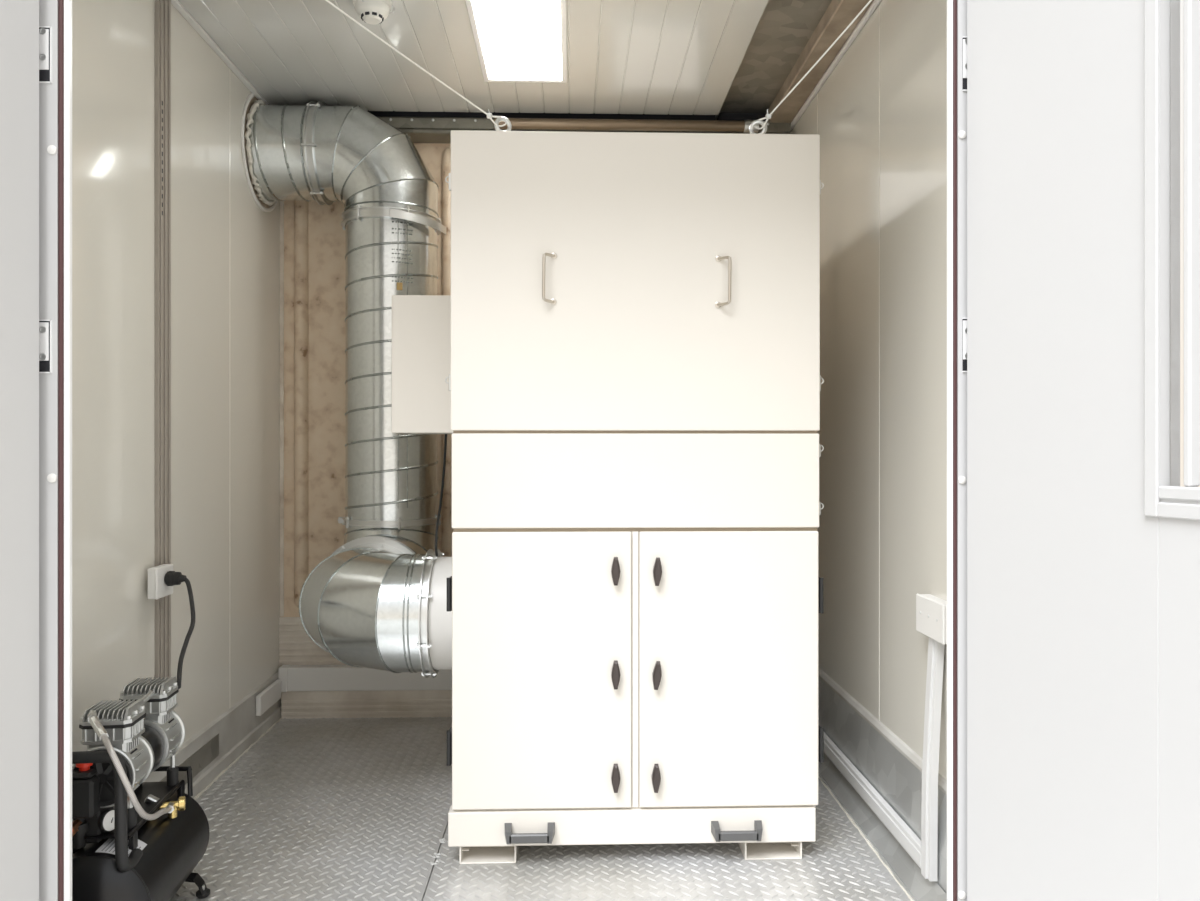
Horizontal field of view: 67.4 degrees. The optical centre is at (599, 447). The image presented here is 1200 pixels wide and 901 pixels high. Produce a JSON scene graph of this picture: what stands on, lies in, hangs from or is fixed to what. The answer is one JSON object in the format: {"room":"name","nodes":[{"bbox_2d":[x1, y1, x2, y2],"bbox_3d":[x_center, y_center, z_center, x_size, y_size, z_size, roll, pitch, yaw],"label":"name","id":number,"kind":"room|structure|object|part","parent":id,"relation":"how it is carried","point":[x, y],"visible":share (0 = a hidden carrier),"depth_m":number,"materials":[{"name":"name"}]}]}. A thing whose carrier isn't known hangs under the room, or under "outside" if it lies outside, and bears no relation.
{"room":"mechanical equipment room","nodes":[
{"label":"mechanical equipment room","id":0,"kind":"room"},
{"bbox_2d":[72,0,279,821],"bbox_3d":[-1.292,-0.118,2.695,0.060,2.437,2.010,0,0,-2],"label":"wall","id":1,"kind":"structure","parent":0,"point":[225,249],"depth_m":2.67,"materials":[{"name":"white paint"}]},
{"bbox_2d":[72,734,218,852],"bbox_3d":[-1.242,0.982,2.361,0.002,0.073,1.240,0,0,-2],"label":"trim","id":2,"kind":"structure","parent":1,"relation":"attached to","point":[206,754],"depth_m":2.84,"materials":[{"name":"metal"}]},
{"bbox_2d":[148,564,172,599],"bbox_3d":[-1.226,0.372,2.512,0.028,0.086,0.104,0,0,-2],"label":"box","id":3,"kind":"object","parent":1,"relation":"attached to","point":[157,588],"visible":0.95,"depth_m":2.47,"materials":[{"name":"white plastic"}]},
{"bbox_2d":[155,0,170,678],"bbox_3d":[-1.250,-0.210,2.579,0.017,2.214,0.075,0,0,-2],"label":"channel","id":4,"kind":"object","parent":1,"relation":"attached to","point":[162,7],"visible":0.75,"depth_m":2.57,"materials":[{"name":"beige metal"}]},
{"bbox_2d":[72,678,280,851],"bbox_3d":[-1.255,0.994,2.666,0.019,0.172,1.950,0,0,-2],"label":"baseboard","id":5,"kind":"structure","parent":1,"relation":"attached to","point":[242,728],"depth_m":3.09,"materials":[{"name":"grey paint"}]},
{"bbox_2d":[144,672,277,781],"bbox_3d":[-1.256,0.905,2.666,0.012,0.014,1.950,0,0,-2],"label":"trim","id":6,"kind":"structure","parent":1,"relation":"attached to","point":[186,745],"depth_m":2.98,"materials":[{"name":"grey paint"}]},
{"bbox_2d":[171,0,268,104],"bbox_3d":[-1.248,-1.310,2.599,0.021,0.011,1.815,0,0,-2],"label":"trim","id":7,"kind":"structure","parent":1,"relation":"attached to","point":[175,3],"depth_m":2.94,"materials":[{"name":"white plastic"}]},
{"bbox_2d":[256,679,280,715],"bbox_3d":[-1.266,0.953,3.441,0.019,0.075,0.240,0,0,-2],"label":"stub","id":8,"kind":"object","parent":1,"relation":"attached to","point":[269,696],"visible":1,"depth_m":3.41,"materials":[{"name":"white plastic"}]},
{"bbox_2d":[241,93,451,677],"bbox_3d":[-0.842,-0.322,3.091,0.876,2.030,1.119,0,0,-2],"label":"ventilation duct","id":9,"kind":"object","parent":1,"relation":"attached to","point":[378,601],"visible":0.93,"depth_m":3.27,"materials":[{"name":"metal"}]},
{"bbox_2d":[193,718,913,900],"bbox_3d":[-0.259,1.079,2.708,1.982,0.010,1.830,0,0,-2],"label":"trim","id":10,"kind":"structure","parent":1,"relation":"attached to","point":[262,735],"depth_m":2.77,"materials":[{"name":"beige metal"}]},
{"bbox_2d":[280,143,452,666],"bbox_3d":[-0.258,-0.139,3.682,2.192,2.477,0.084,0,0,-2],"label":"wooden panel","id":11,"kind":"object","parent":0,"point":[314,235],"depth_m":3.64,"materials":[{"name":"beige wood"}]},
{"bbox_2d":[280,201,283,615],"bbox_3d":[-1.285,-0.293,3.635,0.016,1.947,0.009,0,0,-2],"label":"trim","id":12,"kind":"structure","parent":11,"relation":"attached to","point":[281,202],"depth_m":3.63,"materials":[{"name":"brown wood"}]},
{"bbox_2d":[279,617,345,665],"bbox_3d":[-0.277,0.781,3.664,2.032,0.194,0.018,0,0,-2],"label":"trim","id":13,"kind":"structure","parent":11,"relation":"attached to","point":[296,647],"depth_m":3.63,"materials":[{"name":"brown wood"}]},
{"bbox_2d":[278,665,451,691],"bbox_3d":[-0.270,0.922,3.640,2.020,0.098,0.062,0,0,-2],"label":"trim","id":14,"kind":"structure","parent":11,"relation":"attached to","point":[293,677],"depth_m":3.59,"materials":[{"name":"white plastic"}]},
{"bbox_2d":[281,690,451,718],"bbox_3d":[-0.267,1.025,3.644,2.012,0.110,0.054,0,0,-2],"label":"baseboard","id":15,"kind":"structure","parent":11,"relation":"attached to","point":[394,703],"depth_m":3.60,"materials":[{"name":"brown wood"}]},
{"bbox_2d":[368,110,765,120],"bbox_3d":[-0.266,-1.327,3.613,2.052,0.040,0.040,0,0,-2],"label":"trim","id":16,"kind":"structure","parent":11,"relation":"attached to","point":[722,116],"depth_m":3.60,"materials":[{"name":"black metal"}]},
{"bbox_2d":[376,116,790,143],"bbox_3d":[-0.266,-1.272,3.613,2.052,0.068,0.120,0,0,-2],"label":"trim","id":17,"kind":"structure","parent":11,"relation":"attached to","point":[420,129],"depth_m":3.55,"materials":[{"name":"metal"}]},
{"bbox_2d":[494,118,758,132],"bbox_3d":[0.106,-1.272,3.543,1.039,0.048,0.048,0,0,-2],"label":"conduit pipe","id":18,"kind":"object","parent":11,"relation":"attached to","point":[517,123],"visible":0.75,"depth_m":3.53,"materials":[{"name":"metal"}]},
{"bbox_2d":[715,0,831,119],"bbox_3d":[0.598,-1.341,2.726,0.210,0.052,1.950,0,0,-2],"label":"ceiling beam","id":19,"kind":"structure","parent":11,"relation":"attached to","point":[784,28],"depth_m":3.06,"materials":[{"name":"wood"}]},
{"bbox_2d":[178,0,767,114],"bbox_3d":[-0.227,-1.357,2.719,2.192,0.080,2.030,0,0,-2],"label":"ceiling","id":20,"kind":"structure","parent":0,"point":[659,57],"depth_m":3.03,"materials":[{"name":"white paint"}]},
{"bbox_2d":[353,0,394,24],"bbox_3d":[-0.667,-1.286,2.647,0.118,0.061,0.117,0,0,-2],"label":"smoke detector","id":21,"kind":"object","parent":20,"relation":"attached to","point":[374,12],"visible":1,"depth_m":2.62,"materials":[{"name":"white plastic"}]},
{"bbox_2d":[325,0,506,126],"bbox_3d":[-0.678,-1.077,2.059,1.089,0.460,0.016,0,0,-38],"label":"cable","id":22,"kind":"object","parent":20,"relation":"hanging from","point":[489,115],"visible":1,"depth_m":2.24,"materials":[{"name":"white metal"}]},
{"bbox_2d":[465,0,566,82],"bbox_3d":[-0.255,-1.310,2.893,0.294,0.013,0.636,0,0,-2],"label":"recessed light","id":23,"kind":"object","parent":20,"relation":"in","point":[516,40],"visible":1,"depth_m":2.87,"materials":[{"name":"white plastic"}]},
{"bbox_2d":[39,0,966,900],"bbox_3d":[-0.194,-0.215,1.708,2.572,2.910,0.034,0,0,-2],"label":"door frame","id":24,"kind":"structure","parent":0,"point":[48,9],"depth_m":1.67,"materials":[{"name":"grey paint"}]},
{"bbox_2d":[0,0,38,900],"bbox_3d":[-1.161,-0.070,1.241,0.045,2.280,0.860,0,0,15],"label":"door","id":25,"kind":"structure","parent":24,"relation":"in","point":[19,19],"depth_m":1.61,"materials":[{"name":"grey paint"}]},
{"bbox_3d":[-1.030,-0.188,1.666,0.029,0.099,0.003,0,0,-2],"label":"hinge plate","id":26,"kind":"part","parent":24,"relation":"part of","materials":[{"name":"white metal"}]},
{"bbox_3d":[-1.030,-0.728,1.666,0.029,0.104,0.003,0,0,-2],"label":"hinge plate","id":27,"kind":"part","parent":24,"relation":"part of","materials":[{"name":"white metal"}]},
{"bbox_2d":[58,0,63,900],"bbox_3d":[-1.000,-0.070,1.674,0.013,2.300,0.013,0,0,-2],"label":"trim","id":28,"kind":"structure","parent":24,"relation":"attached to","point":[60,2],"depth_m":1.67,"materials":[{"name":"white metal"}]},
{"bbox_2d":[64,0,71,900],"bbox_3d":[-0.988,-0.070,1.672,0.011,2.300,0.010,0,0,-2],"label":"trim","id":29,"kind":"structure","parent":24,"relation":"attached to","point":[67,3],"depth_m":1.67,"materials":[{"name":"white metal"}]},
{"bbox_2d":[947,0,952,900],"bbox_3d":[0.671,-0.070,1.726,0.009,2.300,0.010,0,0,-2],"label":"trim","id":30,"kind":"structure","parent":24,"relation":"attached to","point":[949,2],"depth_m":1.72,"materials":[{"name":"white metal"}]},
{"bbox_2d":[953,0,956,900],"bbox_3d":[0.680,-0.070,1.729,0.011,2.300,0.011,0,0,-2],"label":"trim","id":31,"kind":"structure","parent":24,"relation":"attached to","point":[954,1],"depth_m":1.72,"materials":[{"name":"white metal"}]},
{"bbox_3d":[0.704,-0.197,1.722,0.020,0.104,0.003,0,0,-2],"label":"hinge plate","id":32,"kind":"part","parent":24,"relation":"part of","materials":[{"name":"white metal"}]},
{"bbox_3d":[0.704,-0.735,1.722,0.020,0.104,0.003,0,0,-2],"label":"hinge plate","id":33,"kind":"part","parent":24,"relation":"part of","materials":[{"name":"white metal"}]},
{"bbox_2d":[967,0,1199,900],"bbox_3d":[0.851,-0.070,1.304,0.052,2.280,0.860,0,0,-19],"label":"door","id":34,"kind":"structure","parent":24,"relation":"in","point":[1083,116],"depth_m":1.45,"materials":[{"name":"white paint"}]},
{"bbox_3d":[0.891,-0.399,1.148,0.027,1.002,0.420,0,0,-19],"label":"window casing","id":35,"kind":"part","parent":34,"relation":"part of","materials":[{"name":"white plastic"}]},
{"bbox_3d":[0.905,-0.399,1.158,0.005,0.940,0.368,0,0,-19],"label":"pane","id":36,"kind":"part","parent":34,"relation":"part of","materials":[{"name":"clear glass"}]},
{"bbox_2d":[170,717,909,900],"bbox_3d":[-0.217,1.104,2.699,2.260,0.052,2.070,0,0,-2],"label":"floor","id":37,"kind":"structure","parent":0,"point":[316,809],"depth_m":2.40,"materials":[{"name":"metal"}]},
{"bbox_2d":[72,676,209,900],"bbox_3d":[-1.057,0.816,2.018,0.264,0.525,0.475,0,0,-6],"label":"air compressor","id":38,"kind":"object","parent":37,"relation":"on","point":[134,839],"visible":0.88,"depth_m":1.91,"materials":[{"name":"black paint"}]},
{"bbox_2d":[72,763,101,818],"bbox_3d":[-1.088,0.709,1.881,0.084,0.113,0.070,0,0,-2],"label":"switch","id":39,"kind":"object","parent":38,"relation":"attached to","point":[86,777],"depth_m":1.86,"materials":[{"name":"black plastic"}]},
{"bbox_3d":[-1.040,0.742,1.849,0.164,0.259,0.085,0,0,-6],"label":"handle","id":40,"kind":"part","parent":38,"relation":"part of","materials":[{"name":"black rubber"}]},
{"bbox_3d":[-1.009,0.845,1.899,0.071,0.024,0.085,0,0,-6],"label":"label plate","id":41,"kind":"part","parent":38,"relation":"part of","materials":[{"name":"white paper"}]},
{"bbox_3d":[-1.058,0.948,2.022,0.230,0.230,0.466,0,0,-6],"label":"tank","id":42,"kind":"part","parent":38,"relation":"part of","materials":[{"name":"black metal"}]},
{"bbox_3d":[-1.059,0.692,2.037,0.118,0.118,0.082,0,0,-6],"label":"motor","id":43,"kind":"part","parent":38,"relation":"part of","materials":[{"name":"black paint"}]},
{"bbox_2d":[164,571,194,688],"bbox_3d":[-1.101,0.468,2.380,0.068,0.246,0.381,0,0,-30],"label":"power cord","id":44,"kind":"object","parent":38,"relation":"attached to","point":[171,578],"visible":0.99,"depth_m":2.45,"materials":[{"name":"black rubber"}]},
{"bbox_3d":[-1.086,0.475,2.368,0.037,0.230,0.350,0,0,-23],"label":"cord","id":45,"kind":"part","parent":44,"relation":"part of","materials":[{"name":"black rubber"}]},
{"bbox_2d":[430,838,445,864],"bbox_3d":[-0.433,1.079,2.412,0.028,0.004,0.162,0,0,-2],"label":"trim","id":46,"kind":"structure","parent":37,"relation":"on","point":[442,839],"depth_m":2.38,"materials":[{"name":"grey metal"}]},
{"bbox_2d":[392,117,823,863],"bbox_3d":[-0.008,0.101,2.812,1.179,1.956,1.018,0,0,-2],"label":"collector","id":47,"kind":"object","parent":37,"relation":"on","point":[620,363],"visible":1,"depth_m":2.34,"materials":[{"name":"white paint"}]},
{"bbox_3d":[-0.491,-0.237,2.551,0.197,0.390,0.012,0,0,-2],"label":"lid","id":48,"kind":"part","parent":47,"relation":"part of","materials":[{"name":"white paint"}]},
{"bbox_2d":[435,434,446,556],"bbox_3d":[-0.488,0.140,2.763,0.015,0.368,0.183,0,0,-2],"label":"cable","id":49,"kind":"object","parent":47,"relation":"hanging from","point":[445,438],"visible":0.98,"depth_m":2.79,"materials":[{"name":"black rubber"}]},
{"bbox_3d":[-0.181,0.991,2.314,0.131,0.040,0.034,0,0,-2],"label":"pull handle","id":50,"kind":"part","parent":47,"relation":"part of","materials":[{"name":"grey"}]},
{"bbox_3d":[-0.151,0.577,2.341,0.465,0.718,0.014,0,0,-2],"label":"door","id":51,"kind":"part","parent":47,"relation":"part of","materials":[{"name":"white paint"}]},
{"bbox_3d":[-0.132,-0.439,2.323,0.014,0.136,0.050,0,0,43],"label":"bar handle","id":52,"kind":"part","parent":47,"relation":"part of","materials":[{"name":"silver metal"}]},
{"bbox_3d":[0.092,0.578,2.354,0.016,0.720,0.008,0,0,-2],"label":"post","id":53,"kind":"part","parent":47,"relation":"part of","materials":[{"name":"white metal"}]},
{"bbox_3d":[0.094,-0.434,2.367,0.964,0.777,0.045,0,0,-2],"label":"panel","id":54,"kind":"part","parent":47,"relation":"part of","materials":[{"name":"white paint"}]},
{"bbox_3d":[0.095,0.085,2.351,0.960,0.246,0.014,0,0,-2],"label":"panel","id":55,"kind":"part","parent":47,"relation":"part of","materials":[{"name":"white paint"}]},
{"bbox_3d":[0.322,-0.434,2.338,0.050,0.137,0.014,0,0,44],"label":"bar handle","id":56,"kind":"part","parent":47,"relation":"part of","materials":[{"name":"silver metal"}]},
{"bbox_3d":[0.338,0.577,2.357,0.470,0.718,0.014,0,0,-2],"label":"door","id":57,"kind":"part","parent":47,"relation":"part of","materials":[{"name":"white paint"}]},
{"bbox_3d":[0.356,0.992,2.332,0.132,0.039,0.034,0,0,-2],"label":"pull handle","id":58,"kind":"part","parent":47,"relation":"part of","materials":[{"name":"grey plastic"}]},
{"bbox_2d":[755,0,871,129],"bbox_3d":[0.613,-1.038,2.102,0.016,0.379,0.742,0,0,-32],"label":"cable","id":59,"kind":"object","parent":47,"relation":"attached to","point":[767,116],"visible":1,"depth_m":2.24,"materials":[{"name":"white metal"}]},
{"bbox_2d":[790,0,946,779],"bbox_3d":[0.838,-0.118,2.763,0.060,2.437,2.010,0,0,-2],"label":"wall","id":60,"kind":"structure","parent":0,"point":[879,117],"depth_m":2.57,"materials":[{"name":"white paint"}]},
{"bbox_2d":[766,0,873,122],"bbox_3d":[0.745,-1.332,2.730,0.094,0.070,1.950,0,0,-2],"label":"trim","id":61,"kind":"structure","parent":60,"relation":"attached to","point":[839,14],"depth_m":3.00,"materials":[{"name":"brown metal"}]},
{"bbox_2d":[791,0,881,129],"bbox_3d":[0.801,-1.296,2.727,0.016,0.014,1.940,0,0,-2],"label":"trim","id":62,"kind":"structure","parent":60,"relation":"attached to","point":[875,3],"depth_m":2.98,"materials":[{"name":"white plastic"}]},
{"bbox_2d":[818,677,946,893],"bbox_3d":[0.771,0.946,2.731,0.082,0.268,1.950,0,0,-2],"label":"baseboard","id":63,"kind":"structure","parent":60,"relation":"attached to","point":[892,775],"depth_m":2.52,"materials":[{"name":"silver metal"}]},
{"bbox_2d":[818,667,946,794],"bbox_3d":[0.802,0.806,2.732,0.014,0.024,1.950,0,0,-2],"label":"trim","id":64,"kind":"structure","parent":60,"relation":"attached to","point":[916,760],"depth_m":2.59,"materials":[{"name":"grey paint"}]},
{"bbox_2d":[818,753,946,900],"bbox_3d":[0.748,1.050,2.731,0.043,0.060,1.950,0,0,-2],"label":"trim","id":65,"kind":"structure","parent":60,"relation":"attached to","point":[903,867],"depth_m":2.42,"materials":[{"name":"silver metal"}]},
{"bbox_2d":[824,637,944,880],"bbox_3d":[0.773,0.731,2.871,0.062,0.566,1.530,0,0,-2],"label":"cable trunking","id":66,"kind":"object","parent":60,"relation":"attached to","point":[923,852],"depth_m":2.15,"materials":[{"name":"white plastic"}]},
{"bbox_2d":[916,593,946,644],"bbox_3d":[0.808,0.409,2.164,0.038,0.094,0.166,0,0,-2],"label":"junction box","id":67,"kind":"object","parent":60,"relation":"attached to","point":[931,611],"visible":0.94,"depth_m":2.15,"materials":[{"name":"white plastic"}]}
]}

